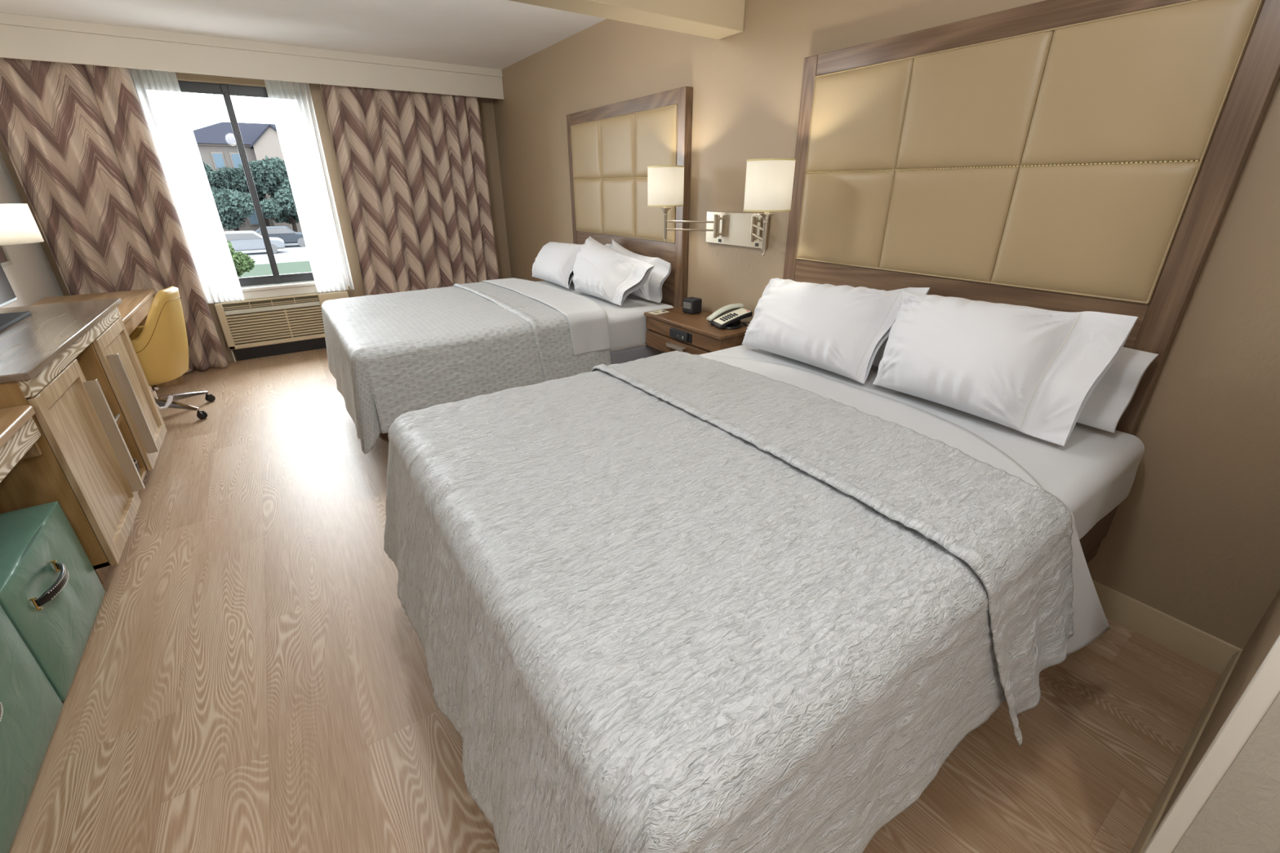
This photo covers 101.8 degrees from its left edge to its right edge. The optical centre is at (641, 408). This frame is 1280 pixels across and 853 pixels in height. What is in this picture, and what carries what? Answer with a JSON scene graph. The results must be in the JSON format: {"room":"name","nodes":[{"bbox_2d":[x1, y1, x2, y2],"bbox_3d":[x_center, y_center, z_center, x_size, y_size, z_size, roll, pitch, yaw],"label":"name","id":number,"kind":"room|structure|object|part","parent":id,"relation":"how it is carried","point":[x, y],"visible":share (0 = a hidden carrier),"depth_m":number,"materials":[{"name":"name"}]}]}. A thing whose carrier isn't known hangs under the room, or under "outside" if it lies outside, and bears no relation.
{"room":"hotel room","nodes":[
{"label":"hotel room","id":0,"kind":"room"},
{"bbox_2d":[0,151,63,308],"bbox_3d":[-2.350,-0.091,0.792,0.120,2.538,8.630,-15,27,-31],"label":"wall","id":1,"kind":"structure","parent":0,"point":[31,277],"depth_m":3.69,"materials":[{"name":"paint"}]},
{"bbox_2d":[0,244,13,267],"bbox_3d":[-4.010,-1.017,3.174,0.021,0.325,0.480,-15,27,-31],"label":"framed picture","id":2,"kind":"object","parent":1,"relation":"attached to","point":[5,260],"visible":0.97,"depth_m":3.36},
{"bbox_2d":[0,245,8,262],"bbox_3d":[-4.014,-1.016,3.171,0.011,0.275,0.430,-15,27,-31],"label":"print","id":3,"kind":"object","parent":2,"relation":"attached to","point":[3,253],"depth_m":3.36},
{"bbox_2d":[0,203,44,245],"bbox_3d":[-3.620,-1.018,2.884,0.364,0.204,0.336,-15,27,-31],"label":"wall lamp","id":4,"kind":"object","parent":1,"relation":"attached to","point":[18,225],"visible":1,"depth_m":2.88,"materials":[{"name":"white fabric"}]},
{"bbox_2d":[0,57,228,373],"bbox_3d":[-4.082,-1.401,4.024,0.817,2.405,0.118,-15,27,-31],"label":"curtain","id":5,"kind":"object","parent":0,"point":[77,139],"visible":0.73,"depth_m":3.90,"materials":[{"name":"brown fabric"}]},
{"bbox_2d":[0,71,511,361],"bbox_3d":[-3.131,-1.861,4.956,3.700,2.538,0.220,-15,27,-31],"label":"wall","id":6,"kind":"structure","parent":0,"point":[486,104],"depth_m":4.99,"materials":[{"name":"paint"}]},
{"bbox_2d":[128,67,244,303],"bbox_3d":[-3.721,-1.795,4.249,0.324,1.860,0.041,-15,27,-31],"label":"sheer curtain","id":7,"kind":"object","parent":6,"relation":"hanging from","point":[159,95],"visible":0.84,"depth_m":4.24,"materials":[{"name":"white fabric"}]},
{"bbox_2d":[177,80,317,299],"bbox_3d":[-3.448,-1.881,4.637,1.155,1.740,0.175,-15,27,-31],"label":"window","id":8,"kind":"structure","parent":6,"relation":"attached to","point":[264,291],"depth_m":4.75,"materials":[{"name":"brown metal"}]},
{"bbox_3d":[-3.429,-1.155,4.924,1.155,0.028,0.125,-15,27,-31],"label":"sill","id":9,"kind":"part","parent":8,"relation":"part of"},
{"bbox_2d":[263,79,354,293],"bbox_3d":[-2.987,-1.997,4.709,0.322,1.859,0.039,-15,27,-31],"label":"sheer curtain","id":10,"kind":"object","parent":6,"relation":"hanging from","point":[288,100],"visible":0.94,"depth_m":4.69,"materials":[{"name":"white fabric"}]},
{"bbox_2d":[303,82,350,289],"bbox_3d":[-2.870,-1.985,4.762,0.023,1.785,0.014,-15,27,-31],"label":"wand","id":11,"kind":"object","parent":10,"relation":"hanging from","point":[304,82],"visible":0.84,"depth_m":4.74,"materials":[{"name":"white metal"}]},
{"bbox_2d":[0,0,605,69],"bbox_3d":[-0.782,-1.728,1.267,3.940,0.080,8.630,-15,27,-31],"label":"ceiling","id":12,"kind":"structure","parent":0,"point":[499,34],"depth_m":3.59,"materials":[{"name":"paint"}]},
{"bbox_2d":[509,0,745,39],"bbox_3d":[-1.058,-1.696,1.720,3.700,0.332,0.190,-15,27,-31],"label":"beam","id":13,"kind":"structure","parent":12,"relation":"attached to","point":[713,19],"depth_m":2.47,"materials":[{"name":"paint"}]},
{"bbox_2d":[320,84,499,295],"bbox_3d":[-2.176,-1.926,5.222,1.382,2.405,0.129,-15,27,-31],"label":"curtain","id":14,"kind":"object","parent":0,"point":[412,168],"visible":0.75,"depth_m":5.09,"materials":[{"name":"brown fabric"}]},
{"bbox_2d":[8,347,1220,852],"bbox_3d":[-0.765,0.680,2.294,3.940,0.080,8.630,-15,27,-31],"label":"floor","id":15,"kind":"structure","parent":0,"point":[251,676],"depth_m":1.62,"materials":[{"name":"brown wood"}]},
{"bbox_2d":[0,404,42,482],"bbox_3d":[-1.953,0.656,1.243,0.637,0.804,1.448,-15,27,-31],"label":"side table","id":16,"kind":"object","parent":15,"relation":"on","point":[19,432],"visible":1,"depth_m":1.69,"materials":[{"name":"brown wood"}]},
{"bbox_2d":[0,605,62,852],"bbox_3d":[-1.842,0.867,1.177,0.623,0.443,0.590,-15,27,-31],"label":"ottoman","id":17,"kind":"object","parent":15,"relation":"on","point":[30,708],"visible":1,"depth_m":1.39,"materials":[{"name":"green leather"}]},
{"bbox_2d":[0,501,105,702],"bbox_3d":[-2.178,0.676,1.630,0.623,0.443,0.590,-15,27,-31],"label":"ottoman","id":18,"kind":"object","parent":15,"relation":"on","point":[51,593],"visible":0.91,"depth_m":1.69,"materials":[{"name":"green leather"}]},
{"bbox_3d":[-1.892,0.560,1.681,0.045,0.032,0.210,-15,27,-31],"label":"handle","id":19,"kind":"part","parent":18,"relation":"part of","materials":[{"name":"black leather"}]},
{"bbox_2d":[0,297,167,584],"bbox_3d":[-2.797,0.113,2.393,0.681,0.912,1.600,-15,27,-31],"label":"base cabinet","id":20,"kind":"object","parent":15,"relation":"on","point":[77,364],"visible":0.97,"depth_m":2.19,"materials":[{"name":"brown wood"}]},
{"bbox_2d":[0,263,31,331],"bbox_3d":[-2.964,-0.651,2.237,0.155,0.618,1.000,-15,27,-31],"label":"television","id":21,"kind":"object","parent":20,"relation":"on","point":[7,295],"visible":1,"depth_m":2.57,"materials":[{"name":"grey"}]},
{"bbox_3d":[-2.271,0.212,2.156,0.020,0.720,0.555,-15,27,-31],"label":"door","id":22,"kind":"part","parent":20,"relation":"part of","materials":[{"name":"brown wood"}]},
{"bbox_3d":[-2.277,0.213,2.152,0.004,0.600,0.435,-15,27,-31],"label":"door panel","id":23,"kind":"part","parent":20,"relation":"part of","materials":[{"name":"brown wood"}]},
{"bbox_3d":[-2.380,0.133,2.355,0.041,0.550,0.022,-15,27,-31],"label":"door pull","id":24,"kind":"part","parent":20,"relation":"part of","materials":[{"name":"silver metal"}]},
{"bbox_2d":[114,413,119,422],"bbox_3d":[-2.703,0.078,2.540,0.228,0.023,0.110,-15,27,-31],"label":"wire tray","id":25,"kind":"object","parent":20,"relation":"in","point":[117,415],"visible":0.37,"depth_m":2.59,"materials":[{"name":"silver metal"}]},
{"bbox_3d":[-2.808,-0.093,2.880,0.020,0.720,0.600,-15,27,-31],"label":"door","id":26,"kind":"part","parent":20,"relation":"part of","materials":[{"name":"brown wood"}]},
{"bbox_3d":[-2.814,-0.091,2.876,0.004,0.600,0.480,-15,27,-31],"label":"door panel","id":27,"kind":"part","parent":20,"relation":"part of","materials":[{"name":"brown wood"}]},
{"bbox_3d":[-2.643,-0.016,2.709,0.041,0.550,0.022,-15,27,-31],"label":"door pull","id":28,"kind":"part","parent":20,"relation":"part of","materials":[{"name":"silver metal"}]},
{"bbox_2d":[132,458,139,474],"bbox_3d":[-2.647,0.317,2.673,0.104,0.074,0.104,-15,27,-31],"label":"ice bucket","id":29,"kind":"object","parent":20,"relation":"in","point":[135,460],"visible":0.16,"depth_m":2.69,"materials":[{"name":"black plastic"}]},
{"bbox_2d":[30,288,185,441],"bbox_3d":[-3.673,-0.295,3.547,0.612,0.770,1.375,-15,27,-31],"label":"desk","id":30,"kind":"object","parent":15,"relation":"on","point":[134,308],"visible":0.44,"depth_m":3.70,"materials":[{"name":"brown wood"}]},
{"bbox_3d":[-4.043,-0.486,4.037,0.580,0.742,0.030,-15,27,-31],"label":"panel","id":31,"kind":"part","parent":30,"relation":"part of","materials":[{"name":"brown wood"}]},
{"bbox_2d":[155,395,173,409],"bbox_3d":[-3.077,-0.035,3.347,0.028,0.087,0.171,-2,23,-4],"label":"cord","id":32,"kind":"object","parent":30,"relation":"hanging from","point":[170,398],"visible":0.76,"depth_m":3.38,"materials":[{"name":"white plastic"}]},
{"bbox_2d":[128,285,215,419],"bbox_3d":[-3.403,-0.344,3.510,0.663,0.885,0.652,-15,27,-31],"label":"desk chair","id":33,"kind":"object","parent":15,"relation":"on","point":[161,347],"visible":0.44,"depth_m":3.42,"materials":[{"name":"yellow leather"}]},
{"bbox_3d":[-3.228,-0.028,3.617,0.305,0.081,0.055,2,23,5],"label":"leg","id":34,"kind":"part","parent":33,"relation":"part of","materials":[{"name":"silver metal"}]},
{"bbox_3d":[-3.330,-0.096,3.778,0.055,0.081,0.305,9,25,22],"label":"leg","id":35,"kind":"part","parent":33,"relation":"part of","materials":[{"name":"silver metal"}]},
{"bbox_2d":[214,289,349,361],"bbox_3d":[-3.371,-0.802,5.020,1.060,0.543,0.085,-15,27,-31],"label":"air conditioner","id":36,"kind":"object","parent":15,"relation":"on","point":[255,328],"visible":0.78,"depth_m":4.92,"materials":[{"name":"plastic"}]},
{"bbox_2d":[222,294,319,310],"bbox_3d":[-3.444,-0.989,4.857,0.745,0.060,0.028,-15,27,-31],"label":"grille","id":37,"kind":"object","parent":36,"relation":"attached to","point":[300,300],"depth_m":4.86,"materials":[{"name":"plastic"}]},
{"bbox_2d":[226,306,324,343],"bbox_3d":[-3.438,-0.789,4.935,0.745,0.270,0.021,-15,27,-31],"label":"grille","id":38,"kind":"object","parent":36,"relation":"attached to","point":[276,325],"depth_m":4.92,"materials":[{"name":"plastic"}]},
{"bbox_2d":[379,280,674,441],"bbox_3d":[-0.989,-0.381,3.741,1.975,0.739,1.542,-15,27,-31],"label":"bed","id":39,"kind":"object","parent":15,"relation":"on","point":[627,322],"visible":0.15,"depth_m":3.41,"materials":[{"name":"gray quilted fabric"},{"name":"white cotton"}]},
{"bbox_2d":[321,281,610,453],"bbox_3d":[-1.234,-0.448,3.527,1.535,0.546,1.670,-15,27,-31],"label":"coverlet","id":40,"kind":"object","parent":39,"relation":"on","point":[390,356],"visible":0.84,"depth_m":2.90,"materials":[{"name":"white fabric"}]},
{"bbox_2d":[480,277,610,355],"bbox_3d":[-0.724,-0.720,3.796,0.364,0.258,1.625,-15,27,-31],"label":"sheet","id":41,"kind":"object","parent":40,"relation":"on","point":[588,321],"visible":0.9,"depth_m":3.23,"materials":[{"name":"grey fabric"}]},
{"bbox_2d":[531,241,582,288],"bbox_3d":[-0.687,-1.190,4.231,0.280,0.317,0.714,-15,27,-31],"label":"pillow","id":42,"kind":"object","parent":39,"relation":"on","point":[554,263],"visible":0.88,"depth_m":4.06,"materials":[{"name":"white fabric"}]},
{"bbox_3d":[-0.991,-0.604,3.646,1.975,0.254,1.542,-15,27,-31],"label":"mattress","id":43,"kind":"part","parent":39,"relation":"part of","materials":[{"name":"white fabric"}]},
{"bbox_2d":[572,235,654,306],"bbox_3d":[-0.270,-0.980,3.668,0.317,0.374,0.906,-15,27,-31],"label":"pillow","id":44,"kind":"object","parent":39,"relation":"on","point":[601,271],"visible":1,"depth_m":3.50,"materials":[{"name":"white fabric"}]},
{"bbox_2d":[610,239,671,302],"bbox_3d":[-0.063,-0.985,3.704,0.149,0.364,0.732,-15,27,-31],"label":"pillow","id":45,"kind":"object","parent":39,"relation":"on","point":[651,291],"visible":0.47,"depth_m":3.55,"materials":[{"name":"white fabric"}]},
{"bbox_2d":[699,344,1144,564],"bbox_3d":[0.389,0.400,1.885,1.973,0.739,1.560,-15,27,-31],"label":"bed","id":46,"kind":"object","parent":15,"relation":"on","point":[1095,471],"visible":0.14,"depth_m":1.60,"materials":[{"name":"gray quilted fabric"},{"name":"white cotton"}]},
{"bbox_2d":[383,350,1074,852],"bbox_3d":[0.061,0.373,1.613,1.459,0.594,1.790,-15,27,-31],"label":"coverlet","id":47,"kind":"object","parent":46,"relation":"on","point":[674,602],"visible":1,"depth_m":1.07,"materials":[{"name":"white fabric"}]},
{"bbox_2d":[742,277,902,383],"bbox_3d":[0.738,-0.388,2.306,0.306,0.345,0.731,-15,27,-31],"label":"pillow","id":48,"kind":"object","parent":46,"relation":"on","point":[841,330],"visible":1,"depth_m":2.14,"materials":[{"name":"white fabric"}]},
{"bbox_2d":[871,287,929,367],"bbox_3d":[0.913,-0.423,2.394,0.150,0.340,0.685,-15,27,-31],"label":"pillow","id":49,"kind":"object","parent":46,"relation":"on","point":[879,354],"visible":0.05,"depth_m":2.22,"materials":[{"name":"white fabric"}]},
{"bbox_2d":[694,354,1110,655],"bbox_3d":[0.630,0.192,1.966,0.536,0.467,1.805,-15,27,-31],"label":"sheet","id":50,"kind":"object","parent":46,"relation":"on","point":[1090,620],"visible":0.24,"depth_m":1.65,"materials":[{"name":"grey fabric"}]},
{"bbox_2d":[872,289,1137,446],"bbox_3d":[1.126,-0.181,1.783,0.304,0.367,0.721,-15,27,-31],"label":"pillow","id":51,"kind":"object","parent":46,"relation":"on","point":[1033,371],"visible":1,"depth_m":1.64,"materials":[{"name":"white fabric"}]},
{"bbox_2d":[1076,346,1158,433],"bbox_3d":[1.324,-0.158,1.857,0.139,0.266,0.696,-15,27,-31],"label":"pillow","id":52,"kind":"object","parent":46,"relation":"on","point":[1104,408],"visible":0.12,"depth_m":1.64,"materials":[{"name":"white fabric"}]},
{"bbox_2d":[493,0,1279,649],"bbox_3d":[0.190,-1.304,3.593,0.120,2.538,6.460,-15,27,-31],"label":"wall","id":53,"kind":"structure","parent":0,"point":[1194,540],"depth_m":1.88,"materials":[{"name":"paint"}]},
{"bbox_2d":[0,12,503,99],"bbox_3d":[-2.898,-2.776,4.182,3.699,0.251,0.035,-15,27,-31],"label":"curtain valance","id":54,"kind":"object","parent":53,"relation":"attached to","point":[22,37],"depth_m":3.99,"materials":[{"name":"paint"}]},
{"bbox_2d":[566,85,693,307],"bbox_3d":[-0.154,-1.330,3.945,0.070,1.713,1.530,-15,27,-31],"label":"headboard","id":55,"kind":"object","parent":53,"relation":"attached to","point":[611,148],"visible":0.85,"depth_m":3.62,"materials":[{"name":"beige leather"}]},
{"bbox_3d":[-0.557,-1.564,4.503,0.054,1.713,0.076,-15,27,-31],"label":"rail","id":56,"kind":"part","parent":55,"relation":"part of","materials":[{"name":"brown wood"}]},
{"bbox_3d":[-0.152,-2.082,3.630,0.052,0.082,1.378,-15,27,-31],"label":"rail","id":57,"kind":"part","parent":55,"relation":"part of","materials":[{"name":"brown wood"}]},
{"bbox_3d":[-0.143,-0.927,4.122,0.052,0.834,1.378,-15,27,-31],"label":"panel","id":58,"kind":"part","parent":55,"relation":"part of","materials":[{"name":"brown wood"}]},
{"bbox_3d":[0.263,-1.099,3.397,0.054,1.713,0.076,-15,27,-31],"label":"rail","id":59,"kind":"part","parent":55,"relation":"part of","materials":[{"name":"brown wood"}]},
{"bbox_2d":[644,306,750,355],"bbox_3d":[0.362,-0.441,3.213,0.379,0.216,0.730,-15,27,-31],"label":"nightstand","id":60,"kind":"object","parent":53,"relation":"attached to","point":[674,330],"visible":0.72,"depth_m":3.10,"materials":[{"name":"brown wood"}]},
{"bbox_2d":[648,310,668,315],"bbox_3d":[0.111,-0.619,3.354,0.120,0.002,0.077,-19,29,-36],"label":"paper card","id":61,"kind":"object","parent":60,"relation":"on","point":[658,312],"visible":1,"depth_m":3.35,"materials":[{"name":"beige paper"}]},
{"bbox_3d":[0.207,-0.370,3.151,0.026,0.021,0.160,-15,27,-31],"label":"handle","id":62,"kind":"part","parent":60,"relation":"part of","materials":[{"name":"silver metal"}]},
{"bbox_3d":[0.237,-0.352,3.157,0.022,0.097,0.706,-15,27,-31],"label":"drawer","id":63,"kind":"part","parent":60,"relation":"part of","materials":[{"name":"brown wood"}]},
{"bbox_2d":[669,327,688,342],"bbox_3d":[0.221,-0.439,3.110,0.014,0.056,0.165,-15,27,-31],"label":"power outlet","id":64,"kind":"object","parent":60,"relation":"attached to","point":[678,333],"depth_m":3.10,"materials":[{"name":"black plastic"}]},
{"bbox_2d":[671,327,692,343],"bbox_3d":[0.237,-0.435,3.103,0.008,0.058,0.195,-15,27,-31],"label":"outlet plate","id":65,"kind":"object","parent":60,"relation":"attached to","point":[680,335],"depth_m":3.08,"materials":[{"name":"black plastic"}]},
{"bbox_2d":[682,297,702,314],"bbox_3d":[0.322,-0.656,3.326,0.094,0.090,0.094,-20,30,-38],"label":"alarm clock","id":66,"kind":"object","parent":60,"relation":"on","point":[692,305],"visible":1,"depth_m":3.29,"materials":[{"name":"black plastic"}]},
{"bbox_2d":[706,303,752,328],"bbox_3d":[0.515,-0.532,3.006,0.245,0.109,0.182,-6,24,-13],"label":"telephone","id":67,"kind":"object","parent":60,"relation":"on","point":[722,318],"visible":1,"depth_m":2.98,"materials":[{"name":"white plastic"}]},
{"bbox_3d":[0.518,-0.526,2.985,0.186,0.063,0.102,-9,24,-19],"label":"plate","id":68,"kind":"part","parent":67,"relation":"part of","materials":[{"name":"plastic"}]},
{"bbox_2d":[647,158,795,256],"bbox_3d":[0.416,-1.089,2.815,0.408,0.435,1.095,-15,27,-31],"label":"wall sconce","id":69,"kind":"object","parent":53,"relation":"attached to","point":[769,182],"visible":1,"depth_m":2.90,"materials":[{"name":"white fabric"}]},
{"bbox_3d":[0.144,-1.119,3.178,0.068,0.193,0.068,-15,27,-31],"label":"lamp post","id":70,"kind":"part","parent":69,"relation":"part of","materials":[{"name":"silver metal"}]},
{"bbox_3d":[0.143,-1.319,3.092,0.214,0.214,0.214,-15,27,-31],"label":"lamp shade","id":71,"kind":"part","parent":69,"relation":"part of","materials":[{"name":"fabric"}]},
{"bbox_3d":[0.304,-1.092,3.117,0.345,0.130,0.048,6,24,15],"label":"swing arm","id":72,"kind":"part","parent":69,"relation":"part of","materials":[{"name":"silver metal"}]},
{"bbox_3d":[0.543,-1.036,3.010,0.021,0.182,0.493,-15,27,-31],"label":"wall plate","id":73,"kind":"part","parent":69,"relation":"part of","materials":[{"name":"silver metal"}]},
{"bbox_3d":[0.596,-0.905,2.672,0.047,0.130,0.426,3,23,7],"label":"swing arm","id":74,"kind":"part","parent":69,"relation":"part of","materials":[{"name":"silver metal"}]},
{"bbox_3d":[0.587,-0.823,2.476,0.068,0.193,0.068,-15,27,-31],"label":"lamp post","id":75,"kind":"part","parent":69,"relation":"part of","materials":[{"name":"silver metal"}]},
{"bbox_3d":[0.585,-1.023,2.391,0.214,0.214,0.214,-15,27,-31],"label":"lamp shade","id":76,"kind":"part","parent":69,"relation":"part of","materials":[{"name":"fabric"}]},
{"bbox_2d":[782,0,1279,435],"bbox_3d":[1.193,-0.566,2.131,0.070,1.713,1.530,-15,27,-31],"label":"headboard","id":77,"kind":"object","parent":53,"relation":"attached to","point":[1055,155],"visible":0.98,"depth_m":1.73,"materials":[{"name":"beige leather"}]},
{"bbox_3d":[0.789,-0.801,2.688,0.054,1.713,0.076,-15,27,-31],"label":"rail","id":78,"kind":"part","parent":77,"relation":"part of","materials":[{"name":"brown wood"}]},
{"bbox_3d":[1.203,-0.164,2.308,0.052,0.834,1.378,-15,27,-31],"label":"panel","id":79,"kind":"part","parent":77,"relation":"part of","materials":[{"name":"brown wood"}]},
{"bbox_3d":[1.195,-1.318,1.816,0.052,0.082,1.378,-15,27,-31],"label":"rail","id":80,"kind":"part","parent":77,"relation":"part of","materials":[{"name":"brown wood"}]},
{"bbox_3d":[1.610,-0.335,1.582,0.054,1.713,0.076,-15,27,-31],"label":"rail","id":81,"kind":"part","parent":77,"relation":"part of","materials":[{"name":"brown wood"}]},
{"bbox_2d":[1092,579,1242,675],"bbox_3d":[0.181,-0.155,3.985,0.012,0.116,6.090,-15,27,-31],"label":"baseboard","id":82,"kind":"structure","parent":53,"relation":"attached to","point":[1202,648],"depth_m":1.79,"materials":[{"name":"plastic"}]},
{"bbox_2d":[1150,588,1279,839],"bbox_3d":[1.514,-0.161,0.890,1.009,2.538,0.120,-15,27,-31],"label":"wall","id":83,"kind":"structure","parent":0,"point":[1267,632],"depth_m":1.20,"materials":[{"name":"paint"}]},
{"bbox_2d":[1130,651,1241,852],"bbox_3d":[1.488,0.931,1.417,0.978,0.116,0.012,-15,27,-31],"label":"baseboard","id":84,"kind":"structure","parent":83,"relation":"attached to","point":[1155,815],"depth_m":1.35,"materials":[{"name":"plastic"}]},
{"bbox_2d":[1172,693,1279,852],"bbox_3d":[1.105,-0.042,0.617,0.004,2.538,0.094,-15,27,-31],"label":"wall","id":85,"kind":"structure","parent":0,"point":[1242,815],"depth_m":0.95,"materials":[{"name":"paint"}]},
{"bbox_2d":[1142,635,1279,852],"bbox_3d":[1.077,-0.064,0.669,0.024,2.538,0.032,-15,27,-31],"label":"trim","id":86,"kind":"structure","parent":85,"relation":"attached to","point":[1264,687],"depth_m":0.96,"materials":[{"name":"beige wood"}]},
{"label":"outside","id":87,"kind":"structure","parent":0,"visible":0},
{"bbox_2d":[234,243,309,264],"bbox_3d":[-40.288,-20.538,59.642,120.000,0.500,131.340,-15,27,-31],"label":"ground","id":88,"kind":"structure","parent":87,"point":[292,252],"depth_m":34.11,"materials":[{"name":"concrete"}]},
{"bbox_2d":[192,121,302,231],"bbox_3d":[-34.608,-23.597,53.395,20.700,9.950,13.300,-15,27,-31],"label":"building","id":89,"kind":"structure","parent":88,"relation":"on","point":[216,144],"depth_m":46.12,"materials":[{"name":"paint"}]},
{"bbox_3d":[-36.854,-21.580,45.392,0.640,1.150,0.130,-15,27,-31],"label":"pane","id":90,"kind":"part","parent":89,"relation":"part of","materials":[{"name":"blue glass"}]},
{"bbox_3d":[-35.781,-21.875,46.064,0.640,1.150,0.130,-15,27,-31],"label":"pane","id":91,"kind":"part","parent":89,"relation":"part of","materials":[{"name":"blue glass"}]},
{"bbox_3d":[-35.749,-17.552,47.908,0.640,1.150,0.130,-15,27,-31],"label":"pane","id":92,"kind":"part","parent":89,"relation":"part of","materials":[{"name":"blue glass"}]},
{"bbox_2d":[224,230,284,253],"bbox_3d":[-26.123,-10.911,34.337,4.241,1.450,1.800,-15,27,-31],"label":"car","id":93,"kind":"object","parent":88,"relation":"on","point":[250,240],"visible":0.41,"depth_m":33.80,"materials":[{"name":"white paint"}]},
{"bbox_2d":[237,260,314,287],"bbox_3d":[-15.434,-3.221,17.902,50.000,0.050,28.000,-15,27,-31],"label":"lawn","id":94,"kind":"structure","parent":88,"relation":"on","point":[263,269],"depth_m":27.68,"materials":[{"name":"green plant"}]},
{"bbox_2d":[226,240,256,277],"bbox_3d":[-15.309,-4.976,18.956,2.247,2.465,2.141,-15,27,-31],"label":"bush","id":95,"kind":"object","parent":94,"relation":"on","point":[242,263],"visible":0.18,"depth_m":18.61,"materials":[{"name":"green plant"}]},
{"bbox_2d":[254,226,306,246],"bbox_3d":[-26.731,-12.646,38.414,4.241,1.450,1.800,-15,27,-31],"label":"car","id":96,"kind":"object","parent":88,"relation":"on","point":[286,234],"visible":0.47,"depth_m":37.96,"materials":[{"name":"paint"}]},
{"bbox_3d":[-34.208,-13.868,43.195,50.000,0.050,10.500,-15,27,-31],"label":"lawn","id":97,"kind":"structure","parent":0,"visible":0},
{"bbox_2d":[201,157,226,221],"bbox_3d":[-34.382,-16.071,39.863,4.677,6.738,9.570,-21,30,-39],"label":"tree","id":98,"kind":"object","parent":97,"relation":"on","point":[207,167],"visible":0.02,"depth_m":39.08,"materials":[{"name":"green plant"}]},
{"bbox_2d":[213,187,254,231],"bbox_3d":[-31.020,-14.254,38.905,4.991,4.104,3.365,2,23,5],"label":"tree","id":99,"kind":"object","parent":97,"relation":"on","point":[235,204],"visible":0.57,"depth_m":38.01,"materials":[{"name":"green plant"}]},
{"bbox_2d":[209,155,288,226],"bbox_3d":[-31.758,-17.611,43.757,7.042,6.480,6.215,-15,27,-31],"label":"tree","id":100,"kind":"object","parent":97,"relation":"on","point":[267,174],"visible":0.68,"depth_m":41.82,"materials":[{"name":"green plant"}]},
{"bbox_3d":[-31.767,-18.468,43.376,7.062,4.604,6.236,-15,27,-31],"label":"crown","id":101,"kind":"part","parent":100,"relation":"part of","materials":[{"name":"green plant"}]},
{"bbox_2d":[259,187,299,231],"bbox_3d":[-27.879,-15.358,41.495,4.554,4.060,4.280,-15,27,-31],"label":"tree","id":102,"kind":"object","parent":97,"relation":"on","point":[282,207],"visible":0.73,"depth_m":39.98,"materials":[{"name":"green plant"}]},
{"bbox_2d":[278,177,291,190],"bbox_3d":[-26.889,-17.556,44.359,6.236,5.844,6.838,-1,23,-1],"label":"tree","id":103,"kind":"object","parent":97,"relation":"on","point":[286,184],"visible":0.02,"depth_m":41.30,"materials":[{"name":"green plant"}]}
]}

